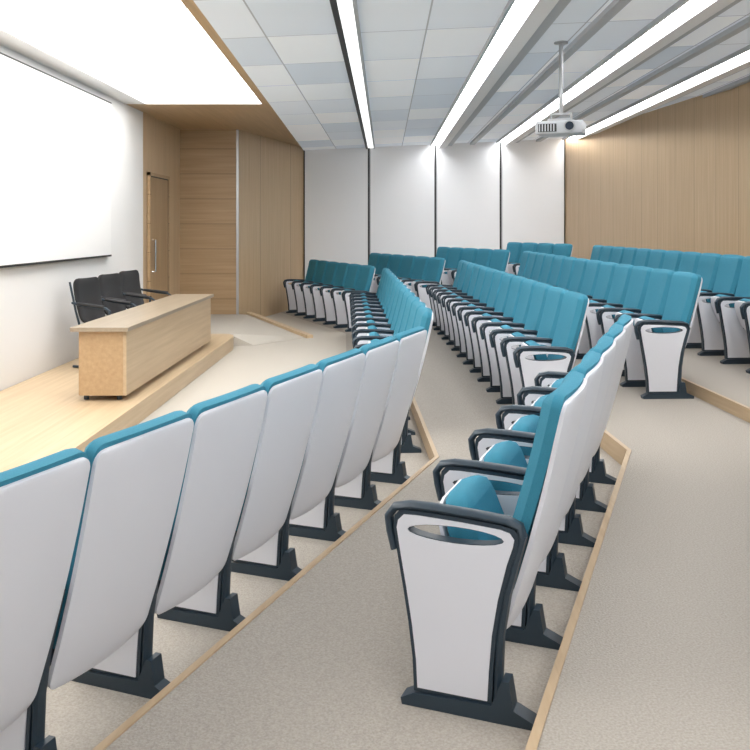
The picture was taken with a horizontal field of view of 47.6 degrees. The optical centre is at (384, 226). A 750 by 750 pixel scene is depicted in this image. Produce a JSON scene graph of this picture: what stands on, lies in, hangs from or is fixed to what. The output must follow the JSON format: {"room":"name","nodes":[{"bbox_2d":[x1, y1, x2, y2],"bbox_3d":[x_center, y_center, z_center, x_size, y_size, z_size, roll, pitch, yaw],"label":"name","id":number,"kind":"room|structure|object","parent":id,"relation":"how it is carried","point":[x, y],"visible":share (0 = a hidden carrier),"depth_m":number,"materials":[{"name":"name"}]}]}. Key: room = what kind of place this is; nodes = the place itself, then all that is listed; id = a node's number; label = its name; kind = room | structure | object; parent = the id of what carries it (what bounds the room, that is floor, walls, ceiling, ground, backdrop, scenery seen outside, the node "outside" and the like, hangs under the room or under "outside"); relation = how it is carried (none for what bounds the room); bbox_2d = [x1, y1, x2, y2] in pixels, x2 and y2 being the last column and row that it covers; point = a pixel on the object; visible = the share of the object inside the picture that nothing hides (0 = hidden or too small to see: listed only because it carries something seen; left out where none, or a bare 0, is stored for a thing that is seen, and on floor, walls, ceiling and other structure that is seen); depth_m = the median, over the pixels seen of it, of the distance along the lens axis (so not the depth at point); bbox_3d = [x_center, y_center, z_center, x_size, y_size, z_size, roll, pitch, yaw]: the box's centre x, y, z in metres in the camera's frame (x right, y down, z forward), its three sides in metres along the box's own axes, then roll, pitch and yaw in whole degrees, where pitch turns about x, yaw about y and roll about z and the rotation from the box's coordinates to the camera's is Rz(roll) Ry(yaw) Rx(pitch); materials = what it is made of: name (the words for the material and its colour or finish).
{"room":"lecture hall","nodes":[
{"label":"lecture hall","id":0,"kind":"room"},
{"bbox_2d":[0,45,179,390],"bbox_3d":[-3.750,-0.150,6.150,0.120,3.800,18.300,0,0,0],"label":"wall","id":1,"kind":"structure","parent":0,"point":[37,313],"depth_m":10.33,"materials":[{"name":"white paint"}]},
{"bbox_2d":[0,52,111,267],"bbox_3d":[-3.650,-0.630,8.140,0.056,2.040,6.280,0,0,0],"label":"projection screen","id":2,"kind":"object","parent":1,"relation":"attached to","point":[56,134],"visible":1,"depth_m":9.23,"materials":[{"name":"white"}]},
{"bbox_2d":[147,172,169,302],"bbox_3d":[-3.631,0.359,13.750,0.094,2.418,1.200,0,0,0],"label":"door","id":3,"kind":"structure","parent":1,"relation":"in","point":[158,185],"depth_m":13.69,"materials":[{"name":"brown wood"}]},
{"bbox_2d":[0,0,300,146],"bbox_3d":[-2.434,-1.800,7.900,2.511,0.100,21.800,0,0,0],"label":"soffit","id":4,"kind":"structure","parent":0,"point":[253,115],"depth_m":12.10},
{"bbox_2d":[0,2,231,65],"bbox_3d":[-2.445,-1.830,7.015,1.850,0.040,5.030,0,0,0],"label":"ceiling light frame","id":5,"kind":"object","parent":4,"relation":"in","point":[2,4],"depth_m":7.01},
{"bbox_2d":[0,0,255,96],"bbox_3d":[-2.493,-1.892,7.050,2.385,0.076,10.300,0,0,0],"label":"ceiling light panel","id":6,"kind":"object","parent":4,"relation":"in","point":[84,34],"depth_m":8.54,"materials":[{"name":"plastic"}]},
{"bbox_2d":[49,312,345,669],"bbox_3d":[1.573,1.810,7.900,10.526,0.120,21.800,0,0,0],"label":"floor","id":7,"kind":"structure","parent":0,"point":[244,366],"depth_m":10.98,"materials":[{"name":"carpet"}]},
{"bbox_2d":[0,334,233,471],"bbox_3d":[-2.925,1.660,6.750,1.510,0.180,11.500,0,0,0],"label":"stage platform","id":8,"kind":"object","parent":7,"relation":"on","point":[42,415],"visible":0.69,"depth_m":7.45,"materials":[{"name":"brown wood"}]},
{"bbox_2d":[69,277,135,367],"bbox_3d":[-3.199,1.071,9.664,0.582,0.988,0.586,0,0,16],"label":"office chair","id":9,"kind":"object","parent":8,"relation":"on","point":[88,300],"visible":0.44,"depth_m":9.67,"materials":[{"name":"fabric"}]},
{"bbox_2d":[98,273,154,315],"bbox_3d":[-3.199,1.071,10.464,0.582,0.988,0.586,0,0,16],"label":"office chair","id":10,"kind":"object","parent":8,"relation":"on","point":[110,284],"visible":0.34,"depth_m":10.54,"materials":[{"name":"fabric"}]},
{"bbox_2d":[70,294,213,399],"bbox_3d":[-2.560,1.234,9.510,0.520,0.670,3.820,0,0,0],"label":"desk","id":11,"kind":"object","parent":8,"relation":"on","point":[120,352],"visible":1,"depth_m":8.23,"materials":[{"name":"laminate"}]},
{"bbox_2d":[119,270,170,309],"bbox_3d":[-3.199,1.071,11.264,0.582,0.988,0.586,0,0,16],"label":"office chair","id":12,"kind":"object","parent":8,"relation":"on","point":[130,280],"visible":0.29,"depth_m":11.37,"materials":[{"name":"fabric"}]},
{"bbox_2d":[246,312,312,337],"bbox_3d":[-1.818,1.640,14.352,0.100,0.220,2.333,0,0,-33],"label":"curb","id":13,"kind":"object","parent":7,"relation":"on","point":[273,322],"visible":0.64,"depth_m":14.14,"materials":[{"name":"brown wood"}]},
{"bbox_2d":[180,130,235,313],"bbox_3d":[-3.230,-0.150,15.360,1.160,3.800,0.120,0,0,0],"label":"wall","id":14,"kind":"structure","parent":0,"point":[207,157],"depth_m":15.30,"materials":[{"name":"brown wood"}]},
{"bbox_2d":[236,130,238,313],"bbox_3d":[-2.651,-0.090,15.281,0.042,3.320,0.038,0,0,0],"label":"trim","id":15,"kind":"structure","parent":14,"relation":"attached to","point":[237,131],"depth_m":15.26,"materials":[{"name":"silver metal"}]},
{"bbox_2d":[45,310,429,749],"bbox_3d":[-1.389,1.758,7.837,3.632,0.023,21.848,0,0,2],"label":"floor","id":16,"kind":"structure","parent":0,"point":[80,716],"depth_m":3.52,"materials":[{"name":"carpet"}]},
{"bbox_2d":[0,448,89,749],"bbox_3d":[-1.262,1.203,2.430,0.642,1.088,0.624,0,0,20],"label":"seat","id":17,"kind":"object","parent":16,"relation":"on","point":[42,499],"visible":1,"depth_m":2.44,"materials":[{"name":"white"}]},
{"bbox_2d":[47,410,193,698],"bbox_3d":[-1.058,1.203,2.974,0.642,1.088,0.582,0,0,20],"label":"seat","id":18,"kind":"object","parent":16,"relation":"on","point":[104,635],"visible":0.65,"depth_m":2.83,"materials":[{"name":"white"}]},
{"bbox_2d":[155,384,266,631],"bbox_3d":[-0.862,1.203,3.499,0.642,1.088,0.582,0,0,20],"label":"seat","id":19,"kind":"object","parent":16,"relation":"on","point":[195,578],"visible":0.61,"depth_m":3.36,"materials":[{"name":"white"}]},
{"bbox_2d":[231,364,322,580],"bbox_3d":[-0.666,1.203,4.023,0.642,1.088,0.582,0,0,20],"label":"seat","id":20,"kind":"object","parent":16,"relation":"on","point":[261,541],"visible":0.57,"depth_m":3.89,"materials":[{"name":"white"}]},
{"bbox_2d":[283,259,319,312],"bbox_3d":[-1.666,1.203,17.122,0.642,1.088,0.582,0,0,-24],"label":"seat","id":21,"kind":"object","parent":16,"relation":"on","point":[312,267],"visible":0.36,"depth_m":17.25,"materials":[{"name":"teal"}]},
{"bbox_2d":[291,260,328,315],"bbox_3d":[-1.442,1.203,16.609,0.642,1.088,0.582,0,0,-24],"label":"seat","id":22,"kind":"object","parent":16,"relation":"on","point":[322,264],"visible":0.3,"depth_m":16.74,"materials":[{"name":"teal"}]},
{"bbox_2d":[300,261,338,318],"bbox_3d":[-1.218,1.203,16.095,0.642,1.088,0.582,0,0,-24],"label":"seat","id":23,"kind":"object","parent":16,"relation":"on","point":[331,269],"visible":0.38,"depth_m":16.23,"materials":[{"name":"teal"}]},
{"bbox_2d":[289,348,364,541],"bbox_3d":[-0.470,1.203,4.548,0.642,1.088,0.582,0,0,20],"label":"seat","id":24,"kind":"object","parent":16,"relation":"on","point":[312,515],"visible":0.54,"depth_m":4.42,"materials":[{"name":"white"}]},
{"bbox_2d":[309,263,349,321],"bbox_3d":[-0.995,1.203,15.582,0.642,1.088,0.582,0,0,-24],"label":"seat","id":25,"kind":"object","parent":16,"relation":"on","point":[342,268],"visible":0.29,"depth_m":15.72,"materials":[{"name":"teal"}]},
{"bbox_2d":[319,264,361,324],"bbox_3d":[-0.771,1.203,15.069,0.642,1.088,0.582,0,0,-24],"label":"seat","id":26,"kind":"object","parent":16,"relation":"on","point":[353,269],"visible":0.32,"depth_m":15.20,"materials":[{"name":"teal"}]},
{"bbox_2d":[330,265,374,331],"bbox_3d":[-0.538,1.203,14.536,0.642,1.088,0.624,0,0,-24],"label":"seat","id":27,"kind":"object","parent":16,"relation":"on","point":[341,302],"visible":0.6,"depth_m":14.65,"materials":[{"name":"white"}]},
{"bbox_2d":[334,336,398,509],"bbox_3d":[-0.275,1.203,5.072,0.642,1.088,0.582,0,0,20],"label":"seat","id":28,"kind":"object","parent":16,"relation":"on","point":[353,489],"visible":0.52,"depth_m":4.95,"materials":[{"name":"white"}]},
{"bbox_2d":[350,276,397,313],"bbox_3d":[-0.145,1.203,11.373,0.642,1.088,0.582,0,0,-3],"label":"seat","id":29,"kind":"object","parent":16,"relation":"on","point":[391,278],"visible":0.19,"depth_m":11.56,"materials":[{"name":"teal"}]},
{"bbox_2d":[350,278,399,318],"bbox_3d":[-0.119,1.203,10.814,0.642,1.088,0.582,0,0,-3],"label":"seat","id":30,"kind":"object","parent":16,"relation":"on","point":[357,310],"visible":0.16,"depth_m":10.99,"materials":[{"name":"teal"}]},
{"bbox_2d":[351,281,402,323],"bbox_3d":[-0.093,1.203,10.254,0.642,1.088,0.582,0,0,-3],"label":"seat","id":31,"kind":"object","parent":16,"relation":"on","point":[355,315],"visible":0.16,"depth_m":10.43,"materials":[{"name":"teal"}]},
{"bbox_2d":[351,284,407,329],"bbox_3d":[-0.066,1.203,9.695,0.642,1.088,0.582,0,0,-3],"label":"seat","id":32,"kind":"object","parent":16,"relation":"on","point":[400,286],"visible":0.2,"depth_m":9.88,"materials":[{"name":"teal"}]},
{"bbox_2d":[351,287,411,335],"bbox_3d":[-0.040,1.203,9.136,0.642,1.088,0.582,0,0,-3],"label":"seat","id":33,"kind":"object","parent":16,"relation":"on","point":[403,290],"visible":0.18,"depth_m":9.30,"materials":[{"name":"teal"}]},
{"bbox_2d":[352,291,415,344],"bbox_3d":[-0.014,1.203,8.576,0.642,1.088,0.582,0,0,-3],"label":"seat","id":34,"kind":"object","parent":16,"relation":"on","point":[360,332],"visible":0.21,"depth_m":8.74,"materials":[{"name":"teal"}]},
{"bbox_2d":[352,296,420,347],"bbox_3d":[0.013,1.203,8.017,0.642,1.088,0.582,0,0,-3],"label":"seat","id":35,"kind":"object","parent":16,"relation":"on","point":[360,339],"visible":0.15,"depth_m":8.16,"materials":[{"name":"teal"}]},
{"bbox_2d":[353,301,426,419],"bbox_3d":[0.039,1.203,7.457,0.642,1.088,0.582,0,0,-3],"label":"seat","id":36,"kind":"object","parent":16,"relation":"on","point":[416,305],"visible":0.09,"depth_m":7.50,"materials":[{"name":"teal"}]},
{"bbox_2d":[371,326,426,483],"bbox_3d":[-0.079,1.203,5.597,0.642,1.088,0.582,0,0,20],"label":"seat","id":37,"kind":"object","parent":16,"relation":"on","point":[386,466],"visible":0.56,"depth_m":5.47,"materials":[{"name":"white"}]},
{"bbox_2d":[401,306,433,452],"bbox_3d":[0.066,1.203,6.877,0.642,1.088,0.624,0,0,-3],"label":"seat","id":38,"kind":"object","parent":16,"relation":"on","point":[425,316],"visible":0.12,"depth_m":6.63,"materials":[{"name":"white"}]},
{"bbox_2d":[211,314,303,345],"bbox_3d":[-2.532,1.661,13.925,2.448,0.178,2.871,0,0,-3],"label":"floor","id":39,"kind":"structure","parent":0,"point":[250,331],"depth_m":13.38,"materials":[{"name":"carpet"}]},
{"bbox_2d":[239,130,303,316],"bbox_3d":[-2.269,-0.150,17.136,0.126,3.800,3.748,0,0,14],"label":"wall","id":40,"kind":"structure","parent":0,"point":[271,172],"depth_m":16.81,"materials":[{"name":"brown wood"}]},
{"bbox_2d":[105,326,620,749],"bbox_3d":[1.925,1.690,7.900,9.821,0.120,21.800,0,0,0],"label":"floor","id":41,"kind":"structure","parent":0,"point":[328,664],"depth_m":3.21,"materials":[{"name":"carpet"}]},
{"bbox_2d":[92,397,438,749],"bbox_3d":[-1.044,1.687,7.836,3.006,0.126,21.822,0,0,2],"label":"trim","id":42,"kind":"structure","parent":41,"relation":"attached to","point":[430,448],"depth_m":3.68,"materials":[{"name":"brown wood"}]},
{"bbox_2d":[371,254,403,292],"bbox_3d":[0.011,1.086,16.695,0.642,1.088,0.582,0,0,-24],"label":"seat","id":43,"kind":"object","parent":41,"relation":"on","point":[396,259],"visible":0.29,"depth_m":16.76,"materials":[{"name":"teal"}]},
{"bbox_2d":[376,255,416,284],"bbox_3d":[0.235,1.086,16.182,0.642,1.088,0.582,0,0,-24],"label":"seat","id":44,"kind":"object","parent":41,"relation":"on","point":[408,261],"visible":0.25,"depth_m":16.22,"materials":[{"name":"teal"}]},
{"bbox_2d":[398,256,429,284],"bbox_3d":[0.459,1.086,15.669,0.642,1.088,0.582,0,0,-24],"label":"seat","id":45,"kind":"object","parent":41,"relation":"on","point":[421,262],"visible":0.22,"depth_m":15.68,"materials":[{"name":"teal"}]},
{"bbox_2d":[401,257,444,308],"bbox_3d":[0.692,1.086,15.136,0.642,1.088,0.624,0,0,-24],"label":"seat","id":46,"kind":"object","parent":41,"relation":"on","point":[435,268],"visible":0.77,"depth_m":15.00,"materials":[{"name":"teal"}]},
{"bbox_2d":[426,260,466,325],"bbox_3d":[1.005,1.086,13.761,0.642,1.088,0.582,0,0,-3],"label":"seat","id":47,"kind":"object","parent":41,"relation":"on","point":[461,262],"visible":0.16,"depth_m":13.98,"materials":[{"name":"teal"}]},
{"bbox_2d":[429,262,471,329],"bbox_3d":[1.031,1.086,13.201,0.642,1.088,0.582,0,0,-3],"label":"seat","id":48,"kind":"object","parent":41,"relation":"on","point":[466,264],"visible":0.17,"depth_m":13.42,"materials":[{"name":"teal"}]},
{"bbox_2d":[433,263,477,334],"bbox_3d":[1.057,1.086,12.642,0.642,1.088,0.582,0,0,-3],"label":"seat","id":49,"kind":"object","parent":41,"relation":"on","point":[471,266],"visible":0.24,"depth_m":12.86,"materials":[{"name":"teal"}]},
{"bbox_2d":[437,265,483,339],"bbox_3d":[1.084,1.086,12.082,0.642,1.088,0.582,0,0,-3],"label":"seat","id":50,"kind":"object","parent":41,"relation":"on","point":[476,271],"visible":0.2,"depth_m":12.30,"materials":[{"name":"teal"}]},
{"bbox_2d":[441,267,490,344],"bbox_3d":[1.110,1.086,11.523,0.642,1.088,0.582,0,0,-3],"label":"seat","id":51,"kind":"object","parent":41,"relation":"on","point":[483,271],"visible":0.16,"depth_m":11.74,"materials":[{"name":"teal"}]},
{"bbox_2d":[446,269,498,350],"bbox_3d":[1.136,1.086,10.964,0.642,1.088,0.582,0,0,-3],"label":"seat","id":52,"kind":"object","parent":41,"relation":"on","point":[485,294],"visible":0.21,"depth_m":11.18,"materials":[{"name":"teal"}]},
{"bbox_2d":[451,271,506,356],"bbox_3d":[1.162,1.086,10.404,0.642,1.088,0.582,0,0,-3],"label":"seat","id":53,"kind":"object","parent":41,"relation":"on","point":[498,275],"visible":0.25,"depth_m":10.62,"materials":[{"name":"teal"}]},
{"bbox_2d":[385,371,586,730],"bbox_3d":[0.400,1.086,3.110,0.642,1.088,0.624,0,0,20],"label":"seat","id":54,"kind":"object","parent":41,"relation":"on","point":[469,588],"visible":0.99,"depth_m":2.85,"materials":[{"name":"white"}]},
{"bbox_2d":[457,273,515,364],"bbox_3d":[1.189,1.086,9.845,0.642,1.088,0.582,0,0,-3],"label":"seat","id":55,"kind":"object","parent":41,"relation":"on","point":[501,302],"visible":0.3,"depth_m":10.06,"materials":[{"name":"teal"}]},
{"bbox_2d":[464,276,526,372],"bbox_3d":[1.215,1.086,9.286,0.642,1.088,0.582,0,0,-3],"label":"seat","id":56,"kind":"object","parent":41,"relation":"on","point":[516,284],"visible":0.22,"depth_m":9.50,"materials":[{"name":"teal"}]},
{"bbox_2d":[471,279,538,381],"bbox_3d":[1.241,1.086,8.726,0.642,1.088,0.582,0,0,-3],"label":"seat","id":57,"kind":"object","parent":41,"relation":"on","point":[527,288],"visible":0.38,"depth_m":8.95,"materials":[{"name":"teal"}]},
{"bbox_2d":[479,282,551,391],"bbox_3d":[1.268,1.086,8.167,0.642,1.088,0.582,0,0,-3],"label":"seat","id":58,"kind":"object","parent":41,"relation":"on","point":[538,300],"visible":0.37,"depth_m":8.38,"materials":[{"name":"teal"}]},
{"bbox_2d":[489,286,567,403],"bbox_3d":[1.294,1.086,7.607,0.642,1.088,0.582,0,0,-3],"label":"seat","id":59,"kind":"object","parent":41,"relation":"on","point":[554,298],"visible":0.38,"depth_m":7.83,"materials":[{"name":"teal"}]},
{"bbox_2d":[468,351,603,591],"bbox_3d":[0.604,1.086,3.654,0.642,1.088,0.582,0,0,20],"label":"seat","id":60,"kind":"object","parent":41,"relation":"on","point":[501,446],"visible":0.49,"depth_m":3.64,"materials":[{"name":"white"}]},
{"bbox_2d":[500,291,588,404],"bbox_3d":[1.321,1.086,7.027,0.642,1.088,0.624,0,0,-3],"label":"seat","id":61,"kind":"object","parent":41,"relation":"on","point":[559,353],"visible":0.7,"depth_m":6.81,"materials":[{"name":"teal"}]},
{"bbox_2d":[495,336,615,546],"bbox_3d":[0.800,1.086,4.179,0.642,1.088,0.582,0,0,20],"label":"seat","id":62,"kind":"object","parent":41,"relation":"on","point":[526,418],"visible":0.32,"depth_m":4.16,"materials":[{"name":"white"}]},
{"bbox_2d":[517,324,625,512],"bbox_3d":[0.996,1.086,4.703,0.642,1.088,0.582,0,0,20],"label":"seat","id":63,"kind":"object","parent":41,"relation":"on","point":[586,500],"visible":0.32,"depth_m":4.85,"materials":[{"name":"white"}]},
{"bbox_2d":[534,314,632,484],"bbox_3d":[1.192,1.086,5.228,0.642,1.088,0.582,0,0,20],"label":"seat","id":64,"kind":"object","parent":41,"relation":"on","point":[597,470],"visible":0.36,"depth_m":5.38,"materials":[{"name":"white"}]},
{"bbox_2d":[304,140,564,279],"bbox_3d":[1.125,-0.350,18.875,6.150,4.200,0.150,0,0,0],"label":"wall","id":65,"kind":"structure","parent":0,"point":[564,140],"depth_m":18.80,"materials":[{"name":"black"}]},
{"bbox_2d":[305,148,367,277],"bbox_3d":[-1.075,-0.200,18.774,1.390,3.900,0.049,0,0,0],"label":"wall panel","id":66,"kind":"object","parent":65,"relation":"attached to","point":[336,180],"visible":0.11,"depth_m":18.75,"materials":[{"name":"white"}]},
{"bbox_2d":[370,145,433,256],"bbox_3d":[0.385,-0.200,18.774,1.410,3.900,0.049,0,0,0],"label":"wall panel","id":67,"kind":"object","parent":65,"relation":"attached to","point":[401,177],"visible":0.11,"depth_m":18.75,"materials":[{"name":"white"}]},
{"bbox_2d":[437,142,499,249],"bbox_3d":[1.840,-0.200,18.774,1.380,3.900,0.049,0,0,0],"label":"wall panel","id":68,"kind":"object","parent":65,"relation":"attached to","point":[468,176],"visible":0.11,"depth_m":18.75,"materials":[{"name":"white"}]},
{"bbox_2d":[502,139,563,249],"bbox_3d":[3.270,-0.200,18.774,1.360,3.900,0.049,0,0,0],"label":"wall panel","id":69,"kind":"object","parent":65,"relation":"attached to","point":[532,171],"visible":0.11,"depth_m":18.75,"materials":[{"name":"white"}]},
{"bbox_2d":[193,0,749,150],"bbox_3d":[2.550,-1.986,7.950,8.700,0.592,21.900,0,0,0],"label":"ceiling","id":70,"kind":"structure","parent":0,"point":[419,55],"depth_m":9.15,"materials":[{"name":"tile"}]},
{"bbox_2d":[329,0,374,148],"bbox_3d":[-0.320,-1.737,8.100,0.200,0.049,21.200,0,0,0],"label":"ceiling light strip","id":71,"kind":"object","parent":70,"relation":"in","point":[345,12],"depth_m":8.65,"materials":[{"name":"plastic"}]},
{"bbox_2d":[433,0,530,144],"bbox_3d":[1.095,-1.812,8.100,0.150,0.019,21.200,0,0,0],"label":"ceiling light strip","id":72,"kind":"object","parent":70,"relation":"in","point":[518,8],"depth_m":9.00,"materials":[{"name":"plastic"}]},
{"bbox_2d":[536,40,585,136],"bbox_3d":[1.753,-1.384,8.483,0.462,0.932,0.356,0,0,20],"label":"ceiling projector","id":73,"kind":"object","parent":70,"relation":"hanging from","point":[562,127],"depth_m":8.41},
{"bbox_2d":[500,0,701,141],"bbox_3d":[2.545,-1.877,8.100,0.150,0.019,21.200,0,0,0],"label":"ceiling light strip","id":74,"kind":"object","parent":70,"relation":"in","point":[691,3],"depth_m":9.23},
{"bbox_2d":[537,359,749,749],"bbox_3d":[2.620,1.565,7.900,8.432,0.130,21.800,0,0,0],"label":"floor","id":75,"kind":"structure","parent":0,"point":[658,656],"depth_m":3.42,"materials":[{"name":"carpet"}]},
{"bbox_2d":[443,247,463,273],"bbox_3d":[1.212,0.956,17.095,0.642,1.088,0.582,0,0,-24],"label":"seat","id":76,"kind":"object","parent":75,"relation":"on","point":[455,254],"visible":0.3,"depth_m":17.12,"materials":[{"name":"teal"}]},
{"bbox_2d":[441,248,477,284],"bbox_3d":[1.435,0.956,16.582,0.642,1.088,0.582,0,0,-24],"label":"seat","id":77,"kind":"object","parent":75,"relation":"on","point":[469,254],"visible":0.29,"depth_m":16.67,"materials":[{"name":"white"}]},
{"bbox_2d":[451,249,492,280],"bbox_3d":[1.659,0.956,16.069,0.642,1.088,0.582,0,0,-24],"label":"seat","id":78,"kind":"object","parent":75,"relation":"on","point":[483,257],"visible":0.21,"depth_m":16.12,"materials":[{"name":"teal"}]},
{"bbox_2d":[489,249,509,271],"bbox_3d":[1.891,0.956,15.536,0.642,1.088,0.624,0,0,-24],"label":"seat","id":79,"kind":"object","parent":75,"relation":"on","point":[499,261],"visible":0.16,"depth_m":15.53,"materials":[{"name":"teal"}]},
{"bbox_2d":[527,253,547,280],"bbox_3d":[2.222,0.956,13.342,0.642,1.088,0.582,0,0,-3],"label":"seat","id":80,"kind":"object","parent":75,"relation":"on","point":[539,264],"visible":0.2,"depth_m":13.30,"materials":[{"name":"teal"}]},
{"bbox_2d":[538,254,556,283],"bbox_3d":[2.249,0.956,12.783,0.642,1.088,0.582,0,0,-3],"label":"seat","id":81,"kind":"object","parent":75,"relation":"on","point":[549,259],"visible":0.19,"depth_m":12.74,"materials":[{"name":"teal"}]},
{"bbox_2d":[546,255,565,285],"bbox_3d":[2.275,0.956,12.223,0.642,1.088,0.582,0,0,-3],"label":"seat","id":82,"kind":"object","parent":75,"relation":"on","point":[558,263],"visible":0.16,"depth_m":12.18,"materials":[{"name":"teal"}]},
{"bbox_2d":[554,257,577,288],"bbox_3d":[2.301,0.956,11.664,0.642,1.088,0.582,0,0,-3],"label":"seat","id":83,"kind":"object","parent":75,"relation":"on","point":[568,266],"visible":0.18,"depth_m":11.62,"materials":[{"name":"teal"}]},
{"bbox_2d":[567,258,588,292],"bbox_3d":[2.327,0.956,11.104,0.642,1.088,0.582,0,0,-3],"label":"seat","id":84,"kind":"object","parent":75,"relation":"on","point":[580,264],"visible":0.19,"depth_m":11.05,"materials":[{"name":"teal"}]},
{"bbox_2d":[525,430,631,749],"bbox_3d":[0.316,1.562,7.833,2.869,0.136,21.826,0,0,3],"label":"trim","id":85,"kind":"structure","parent":75,"relation":"attached to","point":[610,444],"depth_m":3.41,"materials":[{"name":"brown wood"}]},
{"bbox_2d":[580,260,602,295],"bbox_3d":[2.354,0.956,10.545,0.642,1.088,0.582,0,0,-3],"label":"seat","id":86,"kind":"object","parent":75,"relation":"on","point":[593,266],"visible":0.13,"depth_m":10.49,"materials":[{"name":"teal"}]},
{"bbox_2d":[586,262,616,299],"bbox_3d":[2.380,0.956,9.986,0.642,1.088,0.582,0,0,-3],"label":"seat","id":87,"kind":"object","parent":75,"relation":"on","point":[606,271],"visible":0.22,"depth_m":9.95,"materials":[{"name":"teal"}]},
{"bbox_2d":[576,264,634,358],"bbox_3d":[2.406,0.956,9.426,0.642,1.088,0.582,0,0,-3],"label":"seat","id":88,"kind":"object","parent":75,"relation":"on","point":[622,273],"visible":0.2,"depth_m":9.48,"materials":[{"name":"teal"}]},
{"bbox_2d":[585,266,652,348],"bbox_3d":[2.433,0.956,8.867,0.642,1.088,0.582,0,0,-3],"label":"seat","id":89,"kind":"object","parent":75,"relation":"on","point":[640,275],"visible":0.35,"depth_m":8.97,"materials":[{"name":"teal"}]},
{"bbox_2d":[596,269,674,375],"bbox_3d":[2.459,0.956,8.307,0.642,1.088,0.582,0,0,-3],"label":"seat","id":90,"kind":"object","parent":75,"relation":"on","point":[659,283],"visible":0.3,"depth_m":8.36,"materials":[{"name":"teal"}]},
{"bbox_2d":[614,271,702,398],"bbox_3d":[2.486,0.956,7.727,0.642,1.088,0.624,0,0,-3],"label":"seat","id":91,"kind":"object","parent":75,"relation":"on","point":[657,344],"visible":0.98,"depth_m":7.43,"materials":[{"name":"white"}]},
{"bbox_2d":[562,45,749,140],"bbox_3d":[4.380,-1.922,8.100,0.980,0.136,21.200,0,0,0],"label":"ceiling","id":92,"kind":"structure","parent":0,"point":[742,63],"depth_m":11.75,"materials":[{"name":"paint"}]},
{"bbox_2d":[570,51,749,137],"bbox_3d":[3.995,-1.943,8.100,0.150,0.019,21.200,0,0,0],"label":"ceiling light strip","id":93,"kind":"object","parent":92,"relation":"in","point":[748,52],"depth_m":11.65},
{"bbox_2d":[565,82,749,259],"bbox_3d":[5.483,-0.450,7.900,0.149,4.400,22.006,0,0,-7],"label":"wall","id":94,"kind":"structure","parent":0,"point":[676,176],"depth_m":13.90,"materials":[{"name":"brown wood"}]},
{"bbox_2d":[682,348,749,406],"bbox_3d":[3.367,1.450,7.900,6.938,0.100,21.800,0,0,0],"label":"floor","id":95,"kind":"structure","parent":0,"point":[732,381],"depth_m":8.01,"materials":[{"name":"carpet"}]},
{"bbox_2d":[506,242,522,262],"bbox_3d":[2.442,0.856,17.495,0.642,1.088,0.582,0,0,-24],"label":"seat","id":96,"kind":"object","parent":95,"relation":"on","point":[514,248],"visible":0.2,"depth_m":17.45,"materials":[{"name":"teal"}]},
{"bbox_2d":[506,242,537,274],"bbox_3d":[2.665,0.856,16.982,0.642,1.088,0.582,0,0,-24],"label":"seat","id":97,"kind":"object","parent":95,"relation":"on","point":[532,247],"visible":0.32,"depth_m":17.01,"materials":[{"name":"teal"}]},
{"bbox_2d":[512,243,554,274],"bbox_3d":[2.889,0.856,16.469,0.642,1.088,0.582,0,0,-24],"label":"seat","id":98,"kind":"object","parent":95,"relation":"on","point":[547,248],"visible":0.23,"depth_m":16.57,"materials":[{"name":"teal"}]},
{"bbox_2d":[634,248,651,266],"bbox_3d":[3.525,0.856,12.373,0.642,1.088,0.582,0,0,-3],"label":"seat","id":99,"kind":"object","parent":95,"relation":"on","point":[643,254],"visible":0.13,"depth_m":12.33,"materials":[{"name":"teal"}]},
{"bbox_2d":[647,249,666,268],"bbox_3d":[3.551,0.856,11.814,0.642,1.088,0.582,0,0,-3],"label":"seat","id":100,"kind":"object","parent":95,"relation":"on","point":[656,259],"visible":0.18,"depth_m":11.76,"materials":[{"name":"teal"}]},
{"bbox_2d":[662,250,683,271],"bbox_3d":[3.577,0.856,11.254,0.642,1.088,0.582,0,0,-3],"label":"seat","id":101,"kind":"object","parent":95,"relation":"on","point":[672,258],"visible":0.16,"depth_m":11.20,"materials":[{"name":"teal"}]},
{"bbox_2d":[678,252,701,273],"bbox_3d":[3.604,0.856,10.695,0.642,1.088,0.582,0,0,-3],"label":"seat","id":102,"kind":"object","parent":95,"relation":"on","point":[689,261],"visible":0.09,"depth_m":10.64,"materials":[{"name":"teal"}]},
{"bbox_2d":[696,253,721,290],"bbox_3d":[3.630,0.856,10.136,0.642,1.088,0.582,0,0,-3],"label":"seat","id":103,"kind":"object","parent":95,"relation":"on","point":[708,264],"visible":0.12,"depth_m":10.03,"materials":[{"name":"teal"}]},
{"bbox_2d":[685,254,744,347],"bbox_3d":[3.656,0.856,9.576,0.642,1.088,0.582,0,0,-3],"label":"seat","id":104,"kind":"object","parent":95,"relation":"on","point":[729,268],"visible":0.3,"depth_m":9.62,"materials":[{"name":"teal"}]},
{"bbox_2d":[681,377,749,422],"bbox_3d":[1.656,1.447,7.846,2.699,0.106,21.819,0,0,2],"label":"trim","id":105,"kind":"structure","parent":95,"relation":"attached to","point":[735,408],"depth_m":7.05,"materials":[{"name":"brown wood"}]},
{"bbox_2d":[696,256,749,355],"bbox_3d":[3.683,0.856,9.017,0.642,1.088,0.582,0,0,-3],"label":"seat","id":106,"kind":"object","parent":95,"relation":"on","point":[712,344],"visible":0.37,"depth_m":9.24,"materials":[{"name":"white"}]},
{"bbox_2d":[714,296,749,363],"bbox_3d":[3.709,0.856,8.457,0.642,1.088,0.582,0,0,-3],"label":"seat","id":107,"kind":"object","parent":95,"relation":"on","point":[735,340],"visible":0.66,"depth_m":8.68,"materials":[{"name":"white"}]},
{"bbox_2d":[740,301,749,373],"bbox_3d":[3.736,0.856,7.877,0.642,1.088,0.624,0,0,-3],"label":"seat","id":108,"kind":"object","parent":95,"relation":"on","point":[745,306],"visible":1,"depth_m":8.12,"materials":[{"name":"white"}]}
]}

